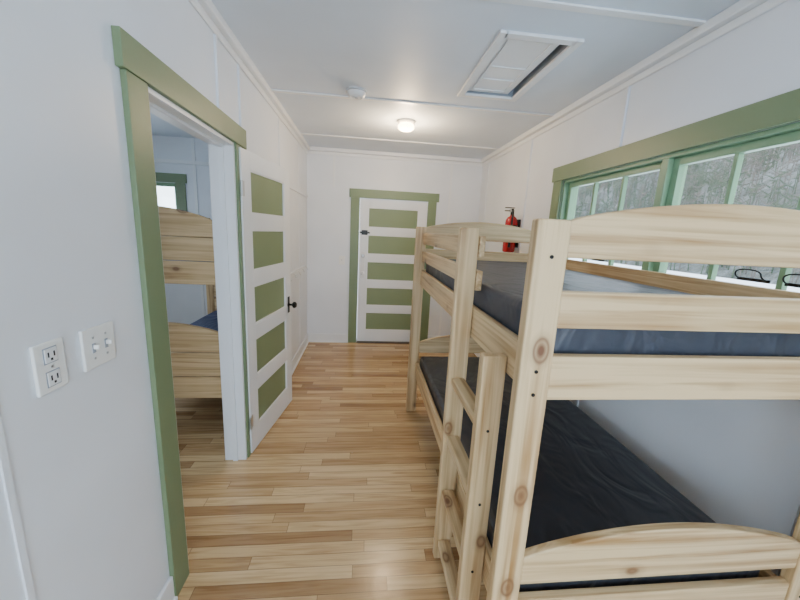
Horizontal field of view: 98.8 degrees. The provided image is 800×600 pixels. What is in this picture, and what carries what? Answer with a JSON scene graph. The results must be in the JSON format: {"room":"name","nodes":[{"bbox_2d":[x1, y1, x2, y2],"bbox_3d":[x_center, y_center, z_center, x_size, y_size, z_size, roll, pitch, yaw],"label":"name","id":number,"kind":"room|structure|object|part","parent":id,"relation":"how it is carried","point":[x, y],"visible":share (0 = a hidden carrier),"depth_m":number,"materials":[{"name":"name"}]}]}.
{"room":"dormitory","nodes":[
{"label":"dormitory","id":0,"kind":"room"},
{"bbox_2d":[0,0,306,599],"bbox_3d":[-0.968,0.021,1.164,0.120,2.590,7.050,2,11,-6],"label":"wall","id":1,"kind":"structure","parent":0,"point":[83,456],"depth_m":0.96,"materials":[{"name":"white paint"}]},
{"bbox_2d":[29,337,68,396],"bbox_3d":[-0.874,0.166,0.858,0.012,0.128,0.084,2,11,-6],"label":"wall outlet","id":2,"kind":"object","parent":1,"relation":"attached to","point":[48,361],"visible":1,"depth_m":0.85,"materials":[{"name":"white plastic"}]},
{"bbox_2d":[43,346,57,363],"bbox_3d":[-0.868,0.137,0.852,0.003,0.036,0.034,2,11,-6],"label":"socket","id":3,"kind":"object","parent":2,"relation":"attached to","point":[50,353],"depth_m":0.85,"materials":[{"name":"white plastic"}]},
{"bbox_2d":[47,369,60,386],"bbox_3d":[-0.871,0.195,0.864,0.003,0.036,0.034,2,11,-6],"label":"socket","id":4,"kind":"object","parent":2,"relation":"attached to","point":[53,375],"depth_m":0.86,"materials":[{"name":"white plastic"}]},
{"bbox_2d":[78,321,115,371],"bbox_3d":[-0.883,0.134,1.014,0.025,0.120,0.120,2,11,-6],"label":"light switch","id":5,"kind":"object","parent":1,"relation":"attached to","point":[97,343],"visible":1,"depth_m":1.00,"materials":[{"name":"white plastic"}]},
{"bbox_2d":[0,34,307,599],"bbox_3d":[-0.991,-0.179,2.061,0.011,2.380,5.218,2,11,-6],"label":"batten","id":6,"kind":"object","parent":1,"relation":"attached to","point":[5,469],"visible":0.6,"depth_m":0.80,"materials":[{"name":"white paint"}]},
{"bbox_2d":[111,25,250,595],"bbox_3d":[-0.963,0.119,1.785,0.026,2.155,1.120,2,11,-6],"label":"trim doorway casing","id":7,"kind":"structure","parent":1,"relation":"attached to","point":[140,69],"depth_m":1.28,"materials":[{"name":"green wood"}]},
{"bbox_2d":[148,87,246,562],"bbox_3d":[-1.038,0.174,1.773,0.138,2.045,0.826,2,11,-6],"label":"door jamb","id":8,"kind":"structure","parent":1,"relation":"attached to","point":[221,153],"depth_m":2.09,"materials":[{"name":"white wood"}]},
{"bbox_2d":[156,333,308,599],"bbox_3d":[-0.955,1.230,1.412,0.028,0.125,7.050,2,11,-6],"label":"baseboard","id":9,"kind":"structure","parent":1,"relation":"attached to","point":[167,593],"depth_m":1.45,"materials":[{"name":"white paint"}]},
{"bbox_2d":[239,147,296,452],"bbox_3d":[-0.953,0.014,2.601,0.106,2.020,0.785,3,11,2],"label":"door","id":10,"kind":"structure","parent":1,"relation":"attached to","point":[248,161],"depth_m":2.43,"materials":[{"name":"white paint"}]},
{"bbox_2d":[240,180,242,195],"bbox_3d":[-0.948,-0.672,2.057,0.014,0.090,0.014,3,11,2],"label":"hinge","id":11,"kind":"object","parent":10,"relation":"attached to","point":[241,181],"depth_m":2.05,"materials":[{"name":"grey metal"}]},
{"bbox_2d":[251,173,285,418],"bbox_3d":[-0.987,-0.017,2.596,0.013,1.748,0.563,3,11,2],"label":"panels","id":12,"kind":"object","parent":10,"relation":"attached to","point":[266,194],"visible":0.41,"depth_m":2.56,"materials":[{"name":"green paint"}]},
{"bbox_2d":[250,170,286,420],"bbox_3d":[-0.987,-0.017,2.596,0.030,1.740,0.555,3,11,2],"label":"trim","id":13,"kind":"structure","parent":10,"relation":"attached to","point":[269,362],"depth_m":2.67,"materials":[{"name":"white paint"}]},
{"bbox_3d":[-0.923,0.041,2.944,0.070,0.054,0.054,3,11,2],"label":"knob","id":14,"kind":"part","parent":10,"relation":"part of","materials":[{"name":"black metal"}]},
{"bbox_2d":[188,0,786,165],"bbox_3d":[0.307,-1.171,1.048,2.320,0.085,7.050,2,11,-6],"label":"crown molding","id":15,"kind":"structure","parent":1,"relation":"attached to","point":[741,12],"depth_m":2.03,"materials":[{"name":"white paint"}]},
{"bbox_2d":[152,135,482,339],"bbox_3d":[-1.563,-0.700,4.634,5.260,2.590,0.120,2,11,-6],"label":"wall","id":16,"kind":"structure","parent":0,"point":[328,206],"depth_m":4.58,"materials":[{"name":"white paint"}]},
{"bbox_2d":[156,182,176,208],"bbox_3d":[-3.213,-1.048,4.397,0.770,0.900,0.035,2,11,-6],"label":"window","id":17,"kind":"structure","parent":16,"relation":"in","point":[157,183],"depth_m":4.33,"materials":[{"name":"white paint"}]},
{"bbox_2d":[155,172,186,210],"bbox_3d":[-3.206,-1.039,4.331,1.030,1.110,0.020,2,11,-6],"label":"window frame","id":18,"kind":"structure","parent":16,"relation":"attached to","point":[179,180],"depth_m":4.28,"materials":[{"name":"green paint"}]},
{"bbox_2d":[154,138,208,316],"bbox_3d":[-2.706,-0.781,4.428,2.700,2.465,0.030,2,11,-6],"label":"trim","id":19,"kind":"structure","parent":16,"relation":"attached to","point":[193,162],"depth_m":4.26,"materials":[{"name":"white paint"}]},
{"bbox_2d":[308,333,437,342],"bbox_3d":[-0.156,0.565,4.956,2.288,0.125,0.028,2,11,-6],"label":"baseboard","id":20,"kind":"structure","parent":16,"relation":"attached to","point":[312,337],"depth_m":4.86,"materials":[{"name":"white paint"}]},
{"bbox_2d":[357,199,426,341],"bbox_3d":[-0.128,-0.369,4.813,0.904,1.978,0.036,2,11,-6],"label":"door","id":21,"kind":"structure","parent":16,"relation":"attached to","point":[365,204],"depth_m":4.77,"materials":[{"name":"white paint"}]},
{"bbox_2d":[360,251,364,277],"bbox_3d":[-0.515,-0.488,4.729,0.050,0.360,0.006,2,11,-6],"label":"lock plate","id":22,"kind":"object","parent":21,"relation":"attached to","point":[362,252],"visible":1,"depth_m":4.72,"materials":[{"name":"white metal"}]},
{"bbox_2d":[366,208,417,329],"bbox_3d":[-0.127,-0.399,4.808,0.682,1.706,0.012,2,11,-6],"label":"panels","id":23,"kind":"object","parent":21,"relation":"attached to","point":[389,218],"visible":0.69,"depth_m":4.79,"materials":[{"name":"green paint"}]},
{"bbox_2d":[365,208,418,330],"bbox_3d":[-0.127,-0.399,4.808,0.674,1.698,0.030,2,11,-6],"label":"trim","id":24,"kind":"structure","parent":21,"relation":"attached to","point":[374,208],"depth_m":4.79,"materials":[{"name":"white paint"}]},
{"bbox_2d":[333,156,452,335],"bbox_3d":[-0.134,-0.665,4.718,1.580,2.380,0.008,2,11,-6],"label":"batten","id":25,"kind":"object","parent":16,"relation":"attached to","point":[451,172],"visible":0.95,"depth_m":4.64,"materials":[{"name":"white paint"}]},
{"bbox_2d":[348,188,439,342],"bbox_3d":[-0.116,-0.410,4.762,1.200,2.115,0.026,2,11,-6],"label":"trim","id":26,"kind":"structure","parent":16,"relation":"attached to","point":[432,199],"depth_m":4.65,"materials":[{"name":"green wood"}]},
{"bbox_2d":[175,342,486,599],"bbox_3d":[-1.223,1.332,1.407,5.380,0.100,7.290,2,11,-6],"label":"floor","id":27,"kind":"structure","parent":0,"point":[337,500],"depth_m":2.10,"materials":[{"name":"brown wood"}]},
{"bbox_2d":[158,206,221,397],"bbox_3d":[-1.789,0.012,3.331,1.020,1.680,2.002,2,11,-6],"label":"bunk bed","id":28,"kind":"object","parent":27,"relation":"on","point":[186,236],"visible":0.23,"depth_m":2.37,"materials":[{"name":"brown wood"}]},
{"bbox_2d":[190,311,217,330],"bbox_3d":[-1.809,0.409,3.411,0.840,0.171,1.900,2,11,-6],"label":"mattress","id":29,"kind":"object","parent":28,"relation":"on","point":[210,321],"visible":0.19,"depth_m":3.74,"materials":[{"name":"blue fabric"}]},
{"bbox_3d":[-2.349,-0.177,4.243,0.086,1.640,0.040,2,11,-6],"label":"post","id":30,"kind":"part","parent":28,"relation":"part of","materials":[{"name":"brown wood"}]},
{"bbox_2d":[356,340,408,343],"bbox_3d":[-0.179,0.605,5.023,0.910,0.018,0.150,2,11,-6],"label":"threshold","id":31,"kind":"object","parent":27,"relation":"on","point":[389,342],"depth_m":4.96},
{"bbox_2d":[406,204,799,599],"bbox_3d":[0.741,0.389,2.028,1.152,1.700,2.062,2,11,-6],"label":"bunk bed","id":32,"kind":"object","parent":27,"relation":"on","point":[718,234],"visible":0.92,"depth_m":1.02,"materials":[{"name":"brown wood"}]},
{"bbox_3d":[0.136,0.203,2.967,0.086,1.638,0.040,2,11,-6],"label":"post","id":33,"kind":"part","parent":32,"relation":"part of","materials":[{"name":"brown wood"}]},
{"bbox_3d":[0.243,0.811,2.066,0.026,0.130,1.980,2,11,-6],"label":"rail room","id":34,"kind":"part","parent":32,"relation":"part of","materials":[{"name":"brown wood"}]},
{"bbox_3d":[0.283,0.012,1.907,0.026,0.130,1.980,2,11,-6],"label":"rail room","id":35,"kind":"part","parent":32,"relation":"part of","materials":[{"name":"brown wood"}]},
{"bbox_3d":[0.331,0.605,0.997,0.086,1.638,0.040,2,11,-6],"label":"post","id":36,"kind":"part","parent":32,"relation":"part of","materials":[{"name":"brown wood"}]},
{"bbox_2d":[420,356,759,591],"bbox_3d":[0.717,0.766,2.104,0.910,0.151,1.960,2,11,-6],"label":"mattress","id":37,"kind":"object","parent":32,"relation":"on","point":[586,480],"visible":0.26,"depth_m":1.51,"materials":[{"name":"black fabric"}]},
{"bbox_2d":[426,259,799,356],"bbox_3d":[0.768,-0.049,1.943,0.930,0.186,1.960,2,11,-6],"label":"mattress","id":38,"kind":"object","parent":32,"relation":"on","point":[500,296],"visible":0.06,"depth_m":1.00,"materials":[{"name":"fabric"}]},
{"bbox_3d":[1.367,0.636,1.106,0.086,1.638,0.040,2,11,-6],"label":"post","id":39,"kind":"part","parent":32,"relation":"part of","materials":[{"name":"brown wood"}]},
{"bbox_2d":[150,0,739,158],"bbox_3d":[-1.091,-1.298,0.883,5.380,0.110,7.290,2,11,-6],"label":"ceiling","id":40,"kind":"structure","parent":0,"point":[423,51],"depth_m":1.99,"materials":[{"name":"white paint"}]},
{"bbox_2d":[346,86,366,99],"bbox_3d":[-0.322,-1.515,2.530,0.156,0.051,0.156,2,11,-6],"label":"smoke detector","id":41,"kind":"object","parent":40,"relation":"attached to","point":[356,93],"visible":1,"depth_m":2.49,"materials":[{"name":"white plastic"}]},
{"bbox_3d":[-0.321,-1.534,2.526,0.156,0.012,0.156,2,11,-6],"label":"mount plate","id":42,"kind":"part","parent":41,"relation":"part of","materials":[{"name":"grey plastic"}]},
{"bbox_2d":[397,118,415,131],"bbox_3d":[0.057,-1.603,3.165,0.170,0.088,0.170,2,11,-6],"label":"ceiling light","id":43,"kind":"object","parent":40,"relation":"attached to","point":[405,124],"depth_m":3.11,"materials":[{"name":"white glass"}]},
{"bbox_2d":[457,29,584,101],"bbox_3d":[0.676,-1.433,2.107,0.440,0.085,0.830,2,11,-6],"label":"attic hatch","id":44,"kind":"object","parent":40,"relation":"attached to","point":[514,62],"visible":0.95,"depth_m":2.02,"materials":[{"name":"white paint"}]},
{"bbox_3d":[0.655,-1.417,2.109,0.240,0.006,0.650,2,11,-6],"label":"frame","id":45,"kind":"part","parent":44,"relation":"part of","materials":[{"name":"white paint"}]},
{"bbox_3d":[0.658,-1.425,2.107,0.314,0.010,0.738,2,11,-6],"label":"panel","id":46,"kind":"part","parent":44,"relation":"part of","materials":[{"name":"white paint"}]},
{"bbox_2d":[478,0,799,532],"bbox_3d":[1.458,0.092,1.419,0.120,2.590,7.290,2,11,-6],"label":"wall","id":47,"kind":"structure","parent":0,"point":[737,461],"depth_m":1.58,"materials":[{"name":"white paint"}]},
{"bbox_2d":[502,207,520,251],"bbox_3d":[1.126,-0.708,3.474,0.164,0.443,0.128,-5,14,-35],"label":"fire extinguisher","id":48,"kind":"object","parent":47,"relation":"attached to","point":[511,220],"visible":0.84,"depth_m":3.44,"materials":[{"name":"red metal"}]},
{"bbox_2d":[483,86,799,575],"bbox_3d":[1.309,-0.103,2.262,0.011,2.380,4.822,2,11,-6],"label":"batten","id":49,"kind":"object","parent":47,"relation":"attached to","point":[794,509],"visible":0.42,"depth_m":2.04,"materials":[{"name":"white paint"}]},
{"bbox_2d":[549,88,799,218],"bbox_3d":[1.398,-0.322,1.406,0.026,0.920,3.080,2,11,-6],"label":"window frame","id":50,"kind":"structure","parent":47,"relation":"attached to","point":[782,109],"depth_m":1.61,"materials":[{"name":"green paint"}]},
{"bbox_2d":[559,122,799,272],"bbox_3d":[1.470,-0.315,1.415,0.120,0.710,2.800,2,11,-6],"label":"frame","id":51,"kind":"object","parent":47,"relation":"attached to","point":[667,161],"visible":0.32,"depth_m":1.80,"materials":[{"name":"green paint"}]},
{"bbox_2d":[564,130,799,289],"bbox_3d":[1.443,-0.308,1.413,0.073,0.685,2.760,2,11,-6],"label":"window","id":52,"kind":"structure","parent":47,"relation":"in","point":[793,137],"depth_m":1.65,"materials":[{"name":"green paint"}]},
{"bbox_3d":[1.462,-0.311,1.415,0.027,0.602,2.684,2,11,-6],"label":"muntins","id":53,"kind":"part","parent":52,"relation":"part of","materials":[{"name":"green wood"}]},
{"bbox_3d":[1.422,-0.103,1.391,0.038,0.046,0.106,2,11,-6],"label":"sash pull","id":54,"kind":"part","parent":52,"relation":"part of","materials":[{"name":"metal"}]},
{"bbox_2d":[737,277,770,283],"bbox_3d":[1.438,-0.082,1.397,0.004,0.013,0.120,2,11,-6],"label":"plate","id":55,"kind":"object","parent":52,"relation":"attached to","point":[741,278],"depth_m":1.39,"materials":[{"name":"metal"}]},
{"bbox_3d":[1.439,-0.069,1.226,0.038,0.046,0.106,2,11,-6],"label":"sash pull","id":56,"kind":"part","parent":52,"relation":"part of","materials":[{"name":"metal"}]},
{"bbox_2d":[784,283,799,287],"bbox_3d":[1.454,-0.048,1.232,0.004,0.013,0.120,2,11,-6],"label":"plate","id":57,"kind":"object","parent":52,"relation":"attached to","point":[790,284],"depth_m":1.26,"materials":[{"name":"metal"}]},
{"label":"outside","id":58,"kind":"structure","parent":0,"visible":0},
{"bbox_2d":[357,258,799,307],"bbox_3d":[-16.516,1.759,-1.278,87.000,0.200,120.000,2,11,-6],"label":"snow","id":59,"kind":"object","parent":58,"point":[794,289],"visible":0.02,"depth_m":25.17,"materials":[{"name":"white snow"}]},
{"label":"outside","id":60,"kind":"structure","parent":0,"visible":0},
{"bbox_2d":[574,143,799,284],"bbox_3d":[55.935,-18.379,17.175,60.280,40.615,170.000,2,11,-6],"label":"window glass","id":61,"kind":"object","parent":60,"point":[770,177],"visible":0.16,"depth_m":37.13,"materials":[{"name":"clear glass"}]}
]}

